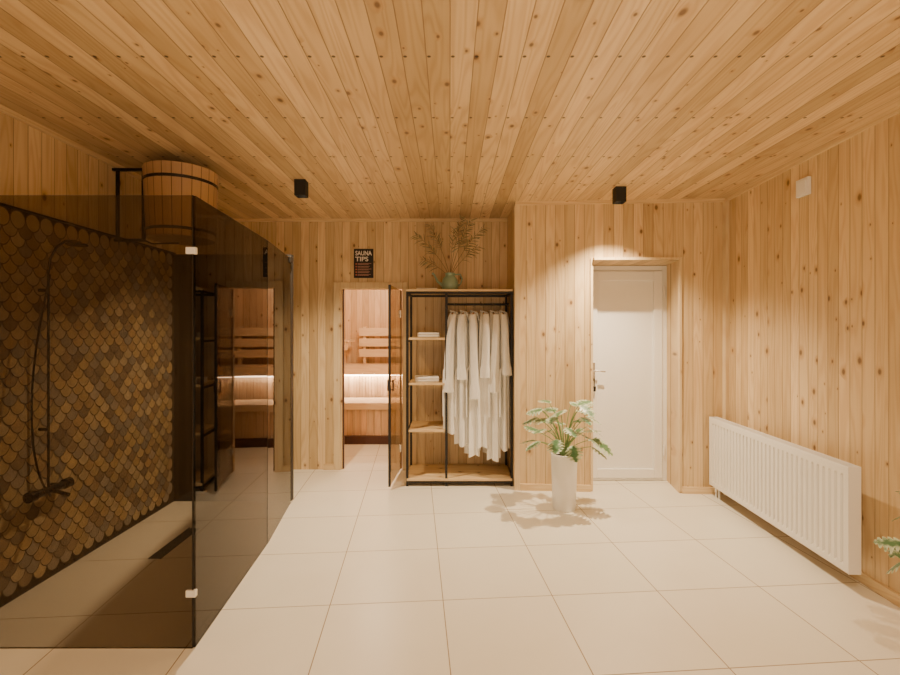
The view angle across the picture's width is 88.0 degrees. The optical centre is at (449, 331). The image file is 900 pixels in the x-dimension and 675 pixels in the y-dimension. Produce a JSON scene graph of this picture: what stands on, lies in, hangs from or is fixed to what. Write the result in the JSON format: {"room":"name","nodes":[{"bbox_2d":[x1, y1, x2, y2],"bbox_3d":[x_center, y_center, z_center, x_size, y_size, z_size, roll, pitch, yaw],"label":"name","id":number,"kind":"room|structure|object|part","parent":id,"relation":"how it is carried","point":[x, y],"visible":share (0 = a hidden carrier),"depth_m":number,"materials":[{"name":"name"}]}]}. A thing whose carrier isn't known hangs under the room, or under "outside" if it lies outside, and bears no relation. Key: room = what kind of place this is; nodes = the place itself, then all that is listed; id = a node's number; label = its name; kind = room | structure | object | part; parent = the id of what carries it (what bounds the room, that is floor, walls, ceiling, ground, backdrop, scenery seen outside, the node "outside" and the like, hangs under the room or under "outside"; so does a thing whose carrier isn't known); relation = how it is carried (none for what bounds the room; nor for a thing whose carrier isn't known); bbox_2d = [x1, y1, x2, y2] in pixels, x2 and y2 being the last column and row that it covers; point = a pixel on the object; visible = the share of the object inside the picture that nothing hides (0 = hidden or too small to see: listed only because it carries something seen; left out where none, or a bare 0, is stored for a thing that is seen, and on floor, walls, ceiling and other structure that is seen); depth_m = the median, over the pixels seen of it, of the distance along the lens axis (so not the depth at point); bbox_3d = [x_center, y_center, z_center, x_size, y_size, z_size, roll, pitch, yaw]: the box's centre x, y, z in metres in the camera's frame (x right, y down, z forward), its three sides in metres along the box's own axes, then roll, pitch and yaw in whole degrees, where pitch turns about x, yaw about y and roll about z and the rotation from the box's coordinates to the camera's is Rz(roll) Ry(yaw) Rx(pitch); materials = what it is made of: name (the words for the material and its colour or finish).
{"room":"changing room","nodes":[
{"label":"changing room","id":0,"kind":"room"},
{"bbox_2d":[0,112,191,253],"bbox_3d":[-2.440,0.130,2.350,0.100,2.660,9.900,0,0,0],"label":"wall","id":1,"kind":"structure","parent":0,"point":[40,173],"depth_m":2.89,"materials":[{"name":"brown wood"}]},
{"bbox_2d":[0,104,141,180],"bbox_3d":[-2.379,-1.185,1.175,0.022,0.030,7.550,0,0,0],"label":"trim","id":2,"kind":"structure","parent":1,"relation":"attached to","point":[3,109],"depth_m":2.85,"materials":[{"name":"brown wood"}]},
{"bbox_2d":[0,207,173,607],"bbox_3d":[-2.384,0.395,3.025,0.010,2.130,1.990,0,0,0],"label":"tiled wall","id":3,"kind":"structure","parent":1,"relation":"attached to","point":[19,591],"depth_m":3.27,"materials":[{"name":"tile"}]},
{"bbox_2d":[0,205,171,596],"bbox_3d":[-2.374,0.378,3.020,0.004,2.093,1.933,0,0,0],"label":"tiles","id":4,"kind":"structure","parent":3,"relation":"attached to","point":[111,306],"depth_m":2.96,"materials":[{"name":"brown tile"}]},
{"bbox_2d":[22,240,87,503],"bbox_3d":[-2.232,0.209,2.682,0.261,1.482,0.295,0,0,0],"label":"shower","id":5,"kind":"object","parent":4,"relation":"attached to","point":[31,496],"visible":1,"depth_m":2.67,"materials":[{"name":"black metal"}]},
{"bbox_3d":[-2.310,0.910,2.570,0.060,0.058,0.040,0,0,0],"label":"tap knob","id":6,"kind":"part","parent":5,"relation":"part of","materials":[{"name":"black metal"}]},
{"bbox_3d":[-2.238,0.184,2.682,0.158,1.431,0.019,0,0,-4],"label":"rail","id":7,"kind":"part","parent":5,"relation":"part of","materials":[{"name":"black metal"}]},
{"bbox_3d":[-2.245,0.930,2.695,0.095,0.040,0.022,0,0,6],"label":"spout","id":8,"kind":"part","parent":5,"relation":"part of","materials":[{"name":"black metal"}]},
{"bbox_3d":[-2.310,0.910,2.810,0.060,0.058,0.040,0,0,0],"label":"tap knob","id":9,"kind":"part","parent":5,"relation":"part of","materials":[{"name":"black metal"}]},
{"bbox_2d":[0,202,175,253],"bbox_3d":[-2.377,-0.676,3.025,0.024,0.011,1.990,0,0,0],"label":"trim","id":10,"kind":"structure","parent":1,"relation":"attached to","point":[1,204],"depth_m":2.91,"materials":[{"name":"black metal"}]},
{"bbox_2d":[112,168,178,244],"bbox_3d":[-2.154,-0.889,3.300,0.468,0.538,0.024,0,0,0],"label":"bracket","id":11,"kind":"object","parent":1,"relation":"attached to","point":[117,170],"visible":0.7,"depth_m":3.29,"materials":[{"name":"black metal"}]},
{"bbox_3d":[-2.274,-0.899,3.300,0.228,0.518,0.018,0,0,0],"label":"bracket frame","id":12,"kind":"part","parent":11,"relation":"part of","materials":[{"name":"black metal"}]},
{"bbox_3d":[-2.043,-0.637,3.300,0.247,0.035,0.012,0,0,0],"label":"tip lever","id":13,"kind":"part","parent":11,"relation":"part of","materials":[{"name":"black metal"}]},
{"bbox_2d":[142,160,218,245],"bbox_3d":[-1.900,-0.890,3.300,0.468,0.480,0.468,0,0,0],"label":"bucket","id":14,"kind":"object","parent":11,"relation":"hanging from","point":[169,187],"visible":0.8,"depth_m":3.10,"materials":[{"name":"brown wood"}]},
{"bbox_2d":[174,254,293,500],"bbox_3d":[-1.880,0.395,4.050,1.020,2.130,0.060,0,0,0],"label":"wall shower partition","id":15,"kind":"structure","parent":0,"point":[182,263],"depth_m":4.02,"materials":[{"name":"black glass"}]},
{"bbox_2d":[239,222,506,468],"bbox_3d":[-0.835,0.130,5.000,3.110,2.660,0.100,0,0,0],"label":"wall","id":16,"kind":"structure","parent":0,"point":[323,252],"depth_m":4.95,"materials":[{"name":"brown wood"}]},
{"bbox_2d":[343,289,343,468],"bbox_3d":[-1.140,0.502,4.985,0.012,1.916,0.030,0,0,0],"label":"trim","id":17,"kind":"structure","parent":16,"relation":"attached to","point":[343,289],"depth_m":4.97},
{"bbox_2d":[354,249,372,277],"bbox_3d":[-0.916,-0.728,4.944,0.207,0.308,0.009,0,0,0],"label":"poster","id":18,"kind":"object","parent":16,"relation":"attached to","point":[363,258],"visible":1,"depth_m":4.94,"materials":[{"name":"black paper"}]},
{"bbox_2d":[232,218,507,221],"bbox_3d":[-0.890,-1.185,4.938,3.000,0.030,0.025,0,0,0],"label":"trim","id":19,"kind":"structure","parent":16,"relation":"attached to","point":[235,219],"depth_m":4.93,"materials":[{"name":"brown wood"}]},
{"bbox_2d":[334,282,407,469],"bbox_3d":[-0.842,0.467,4.995,0.783,1.987,0.130,0,0,0],"label":"trim","id":20,"kind":"structure","parent":16,"relation":"attached to","point":[338,286],"depth_m":4.93,"materials":[{"name":"brown wood"}]},
{"bbox_2d":[387,285,401,486],"bbox_3d":[-0.530,0.501,4.612,0.064,1.877,0.627,0,0,6],"label":"door","id":21,"kind":"structure","parent":16,"relation":"in","point":[389,381],"depth_m":4.30,"materials":[{"name":"brown glass"}]},
{"bbox_2d":[323,464,504,469],"bbox_3d":[-0.365,1.430,4.941,1.950,0.060,0.018,0,0,0],"label":"baseboard","id":22,"kind":"structure","parent":16,"relation":"attached to","point":[325,466],"depth_m":4.93,"materials":[{"name":"brown wood"}]},
{"bbox_2d":[344,290,401,397],"bbox_3d":[-0.950,0.130,7.250,2.900,2.660,0.100,0,0,0],"label":"wall","id":23,"kind":"structure","parent":0,"point":[362,308],"depth_m":7.20,"materials":[{"name":"brown wood"}]},
{"bbox_2d":[0,0,899,217],"bbox_3d":[0.100,-1.250,2.350,5.400,0.100,10.100,0,0,0],"label":"ceiling","id":24,"kind":"structure","parent":0,"point":[384,108],"depth_m":2.33,"materials":[{"name":"brown wood"}]},
{"bbox_2d":[294,179,307,197],"bbox_3d":[-1.180,-1.137,3.700,0.086,0.124,0.086,0,0,0],"label":"ceiling spotlight","id":25,"kind":"object","parent":24,"relation":"attached to","point":[300,185],"visible":1,"depth_m":3.66,"materials":[{"name":"black metal"}]},
{"bbox_2d":[612,186,625,203],"bbox_3d":[1.410,-1.137,3.880,0.086,0.124,0.086,0,0,0],"label":"ceiling spotlight","id":26,"kind":"object","parent":24,"relation":"attached to","point":[619,192],"visible":1,"depth_m":3.84,"materials":[{"name":"black metal"}]},
{"bbox_2d":[0,444,899,674],"bbox_3d":[0.100,1.510,2.350,5.400,0.100,10.100,0,0,0],"label":"floor","id":27,"kind":"structure","parent":0,"point":[359,574],"depth_m":2.59,"materials":[{"name":"tile"}]},
{"bbox_2d":[0,195,292,648],"bbox_3d":[-1.765,0.411,3.067,1.190,2.098,1.855,0,0,0],"label":"shower enclosure","id":28,"kind":"object","parent":27,"relation":"on","point":[241,282],"visible":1,"depth_m":2.58,"materials":[{"name":"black glass"}]},
{"bbox_3d":[-1.220,0.412,2.680,0.008,2.084,1.049,0,0,-4],"label":"door","id":29,"kind":"part","parent":28,"relation":"part of","materials":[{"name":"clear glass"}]},
{"bbox_3d":[-1.312,0.413,3.593,0.008,2.087,0.773,0,0,-8],"label":"panel","id":30,"kind":"part","parent":28,"relation":"part of","materials":[{"name":"clear glass"}]},
{"bbox_2d":[148,528,191,558],"bbox_3d":[-1.900,1.457,3.230,0.080,0.006,0.470,0,0,0],"label":"floor drain","id":31,"kind":"object","parent":27,"relation":"on","point":[179,539],"visible":0.94,"depth_m":3.18,"materials":[{"name":"black metal"}]},
{"bbox_2d":[344,327,399,443],"bbox_3d":[-1.045,0.690,6.620,2.670,1.540,1.140,0,0,0],"label":"bench","id":32,"kind":"object","parent":27,"relation":"on","point":[365,417],"visible":0.23,"depth_m":6.58,"materials":[{"name":"brown wood"}]},
{"bbox_3d":[-1.300,0.200,7.138,0.040,0.560,0.105,0,0,0],"label":"post","id":33,"kind":"part","parent":32,"relation":"part of","materials":[{"name":"brown wood"}]},
{"bbox_3d":[-1.045,0.497,6.869,2.670,0.035,0.538,0,0,0],"label":"seat","id":34,"kind":"part","parent":32,"relation":"part of","materials":[{"name":"brown wood"}]},
{"bbox_3d":[-1.045,0.948,6.354,2.670,0.035,0.508,0,0,0],"label":"seat","id":35,"kind":"part","parent":32,"relation":"part of","materials":[{"name":"beige wood"}]},
{"bbox_3d":[-1.045,0.537,6.593,2.670,0.125,0.015,0,0,0],"label":"rail","id":36,"kind":"part","parent":32,"relation":"part of","materials":[{"name":"brown wood"}]},
{"bbox_3d":[-1.045,0.973,6.095,2.670,0.085,0.010,0,0,0],"label":"rail","id":37,"kind":"part","parent":32,"relation":"part of","materials":[{"name":"brown wood"}]},
{"bbox_2d":[406,289,512,485],"bbox_3d":[0.090,0.527,4.638,1.012,1.865,0.465,0,0,0],"label":"clothes rack","id":38,"kind":"object","parent":27,"relation":"on","point":[446,473],"visible":0.95,"depth_m":4.42,"materials":[{"name":"black metal"}]},
{"bbox_2d":[408,337,444,339],"bbox_3d":[-0.220,0.064,4.638,0.348,0.022,0.445,0,0,0],"label":"shelf","id":39,"kind":"object","parent":38,"relation":"attached to","point":[409,338],"depth_m":4.42,"materials":[{"name":"brown wood"}]},
{"bbox_2d":[408,378,444,384],"bbox_3d":[-0.220,0.494,4.638,0.348,0.022,0.445,0,0,0],"label":"shelf","id":40,"kind":"object","parent":38,"relation":"attached to","point":[412,380],"depth_m":4.42,"materials":[{"name":"brown wood"}]},
{"bbox_2d":[408,421,444,431],"bbox_3d":[-0.220,0.939,4.638,0.348,0.022,0.445,0,0,0],"label":"shelf","id":41,"kind":"object","parent":38,"relation":"attached to","point":[415,426],"depth_m":4.58,"materials":[{"name":"brown wood"}]},
{"bbox_2d":[415,375,438,381],"bbox_3d":[-0.230,0.459,4.601,0.230,0.048,0.223,0,0,-5],"label":"folded towel","id":42,"kind":"object","parent":38,"relation":"on","point":[418,378],"visible":1,"depth_m":4.50,"materials":[{"name":"white fabric"}]},
{"bbox_2d":[417,332,439,336],"bbox_3d":[-0.210,0.029,4.601,0.210,0.048,0.223,0,0,0],"label":"folded towel","id":43,"kind":"object","parent":38,"relation":"on","point":[419,334],"visible":0.95,"depth_m":4.49,"materials":[{"name":"white fabric"}]},
{"bbox_2d":[411,213,486,288],"bbox_3d":[-0.002,-0.784,4.581,0.798,0.757,0.211,0,0,0],"label":"vase","id":44,"kind":"object","parent":38,"relation":"on","point":[449,281],"visible":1,"depth_m":4.58,"materials":[{"name":"green ceramic"}]},
{"bbox_3d":[-0.121,-0.517,4.600,0.121,0.146,0.032,0,0,0],"label":"spout","id":45,"kind":"part","parent":44,"relation":"part of","materials":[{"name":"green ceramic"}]},
{"bbox_2d":[406,289,512,294],"bbox_3d":[0.090,-0.395,4.633,1.010,0.020,0.454,0,0,0],"label":"shelf","id":46,"kind":"object","parent":38,"relation":"attached to","point":[408,291],"depth_m":4.41,"materials":[{"name":"brown wood"}]},
{"bbox_2d":[407,465,511,480],"bbox_3d":[0.090,1.398,4.633,1.000,0.024,0.453,0,0,0],"label":"shelf","id":47,"kind":"object","parent":38,"relation":"attached to","point":[416,472],"depth_m":4.56,"materials":[{"name":"brown wood"}]},
{"bbox_3d":[0.275,-0.275,4.640,0.620,0.022,0.022,0,0,0],"label":"hanging rod","id":48,"kind":"part","parent":38,"relation":"part of","materials":[{"name":"black metal"}]},
{"bbox_2d":[520,400,612,511],"bbox_3d":[0.952,1.020,3.876,0.728,0.880,0.610,0,0,0],"label":"potted plant","id":49,"kind":"object","parent":27,"relation":"on","point":[564,460],"visible":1,"depth_m":3.77,"materials":[{"name":"green plant"}]},
{"bbox_2d":[873,491,899,573],"bbox_3d":[2.059,1.073,1.929,0.366,0.775,0.436,0,0,-30],"label":"potted plant","id":50,"kind":"object","parent":27,"relation":"on","point":[893,544],"visible":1,"depth_m":2.04,"materials":[{"name":"green plant"}]},
{"bbox_2d":[507,207,513,483],"bbox_3d":[0.664,0.130,4.655,0.112,2.660,0.610,0,0,0],"label":"wall","id":51,"kind":"structure","parent":0,"point":[510,223],"depth_m":4.61,"materials":[{"name":"brown wood"}]},
{"bbox_2d":[520,202,721,492],"bbox_3d":[1.565,0.130,4.449,1.910,2.660,0.502,0,0,0],"label":"wall","id":52,"kind":"structure","parent":0,"point":[558,243],"depth_m":4.28,"materials":[{"name":"brown wood"}]},
{"bbox_2d":[514,205,519,490],"bbox_3d":[0.622,0.145,4.318,0.052,2.629,0.054,0,0,0],"label":"trim","id":53,"kind":"structure","parent":52,"relation":"attached to","point":[516,207],"depth_m":4.29,"materials":[{"name":"brown wood"}]},
{"bbox_2d":[515,198,724,204],"bbox_3d":[1.545,-1.185,4.244,1.894,0.030,0.022,0,0,3],"label":"trim","id":54,"kind":"structure","parent":52,"relation":"attached to","point":[707,199],"depth_m":4.24,"materials":[{"name":"brown wood"}]},
{"bbox_2d":[520,483,722,494],"bbox_3d":[1.550,1.430,4.246,1.804,0.060,0.020,0,0,3],"label":"baseboard","id":55,"kind":"structure","parent":52,"relation":"attached to","point":[523,487],"depth_m":4.25,"materials":[{"name":"brown wood"}]},
{"bbox_2d":[593,266,666,479],"bbox_3d":[1.721,0.403,4.581,0.826,2.110,0.138,0,0,0],"label":"door","id":56,"kind":"structure","parent":52,"relation":"in","point":[630,302],"depth_m":4.59,"materials":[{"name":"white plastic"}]},
{"bbox_3d":[1.451,0.390,4.540,0.114,0.180,0.056,0,0,0],"label":"handle","id":57,"kind":"part","parent":56,"relation":"part of","materials":[{"name":"silver metal"}]},
{"bbox_2d":[590,257,681,490],"bbox_3d":[1.691,0.382,4.246,0.812,2.116,0.067,0,0,0],"label":"trim","id":58,"kind":"structure","parent":52,"relation":"attached to","point":[679,259],"depth_m":4.22,"materials":[{"name":"brown wood"}]},
{"bbox_2d":[729,113,899,593],"bbox_3d":[2.383,0.130,1.050,0.120,2.660,7.316,0,0,3],"label":"wall","id":59,"kind":"structure","parent":0,"point":[814,278],"depth_m":2.98,"materials":[{"name":"brown wood"}]},
{"bbox_2d":[722,201,728,495],"bbox_3d":[2.473,0.145,4.175,0.035,2.629,0.050,0,0,0],"label":"trim","id":60,"kind":"structure","parent":59,"relation":"attached to","point":[725,205],"depth_m":4.15,"materials":[{"name":"brown wood"}]},
{"bbox_2d":[709,417,860,574],"bbox_3d":[2.361,1.109,3.390,0.166,0.703,1.556,0,0,3],"label":"radiator","id":61,"kind":"object","parent":59,"relation":"attached to","point":[813,497],"visible":1,"depth_m":3.07,"materials":[{"name":"white metal"}]},
{"bbox_2d":[710,417,859,466],"bbox_3d":[2.314,0.763,3.392,0.069,0.010,1.550,0,0,3],"label":"grille","id":62,"kind":"object","parent":61,"relation":"attached to","point":[834,462],"depth_m":3.17,"materials":[{"name":"white metal"}]},
{"bbox_2d":[796,176,810,197],"bbox_3d":[2.418,-0.990,3.190,0.030,0.120,0.110,0,0,0],"label":"switch box","id":63,"kind":"object","parent":59,"relation":"attached to","point":[803,186],"visible":1,"depth_m":3.17,"materials":[{"name":"white plastic"}]},
{"bbox_2d":[725,105,899,200],"bbox_3d":[2.299,-1.185,0.800,0.022,0.030,6.811,0,0,3],"label":"trim","id":64,"kind":"structure","parent":59,"relation":"attached to","point":[896,110],"depth_m":3.00,"materials":[{"name":"brown wood"}]},
{"bbox_2d":[728,496,899,607],"bbox_3d":[2.300,1.430,0.770,0.018,0.060,6.750,0,0,3],"label":"baseboard","id":65,"kind":"structure","parent":59,"relation":"attached to","point":[873,584],"depth_m":2.60,"materials":[{"name":"brown wood"}]},
{"label":"clothes hanger","id":66,"kind":"object","parent":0,"visible":0},
{"bbox_2d":[442,310,459,434],"bbox_3d":[0.039,0.379,4.641,0.166,1.193,0.536,0,0,14],"label":"bathrobe","id":67,"kind":"object","parent":66,"relation":"hanging from","point":[451,341],"visible":0.6,"depth_m":4.43,"materials":[{"name":"white fabric"}]},
{"label":"clothes hanger","id":68,"kind":"object","parent":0,"visible":0},
{"bbox_2d":[454,310,468,446],"bbox_3d":[0.137,0.439,4.641,0.160,1.313,0.522,0,0,8],"label":"bathrobe","id":69,"kind":"object","parent":68,"relation":"hanging from","point":[461,436],"visible":0.77,"depth_m":4.44,"materials":[{"name":"white fabric"}]},
{"bbox_3d":[0.235,-0.219,4.640,0.016,0.151,0.327,0,0,5],"label":"clothes hanger","id":70,"kind":"object","parent":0,"visible":0},
{"bbox_2d":[464,310,480,457],"bbox_3d":[0.228,0.489,4.641,0.168,1.413,0.536,0,0,5],"label":"bathrobe","id":71,"kind":"object","parent":70,"relation":"hanging from","point":[472,449],"visible":0.65,"depth_m":4.43,"materials":[{"name":"white fabric"}]},
{"label":"clothes hanger","id":72,"kind":"object","parent":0,"visible":0},
{"bbox_2d":[477,310,489,448],"bbox_3d":[0.323,0.449,4.640,0.167,1.333,0.543,0,0,2],"label":"bathrobe","id":73,"kind":"object","parent":72,"relation":"hanging from","point":[483,325],"visible":0.75,"depth_m":4.44,"materials":[{"name":"white fabric"}]},
{"label":"clothes hanger","id":74,"kind":"object","parent":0,"visible":0},
{"bbox_2d":[482,310,500,461],"bbox_3d":[0.416,0.509,4.640,0.166,1.453,0.536,0,0,-2],"label":"bathrobe","id":75,"kind":"object","parent":74,"relation":"hanging from","point":[494,452],"visible":0.66,"depth_m":4.43,"materials":[{"name":"white fabric"}]},
{"label":"clothes hanger","id":76,"kind":"object","parent":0,"visible":0},
{"bbox_2d":[496,310,511,451],"bbox_3d":[0.504,0.459,4.640,0.162,1.353,0.527,0,0,-6],"label":"bathrobe","id":77,"kind":"object","parent":76,"relation":"hanging from","point":[505,371],"visible":0.64,"depth_m":4.43,"materials":[{"name":"white fabric"}]}
]}

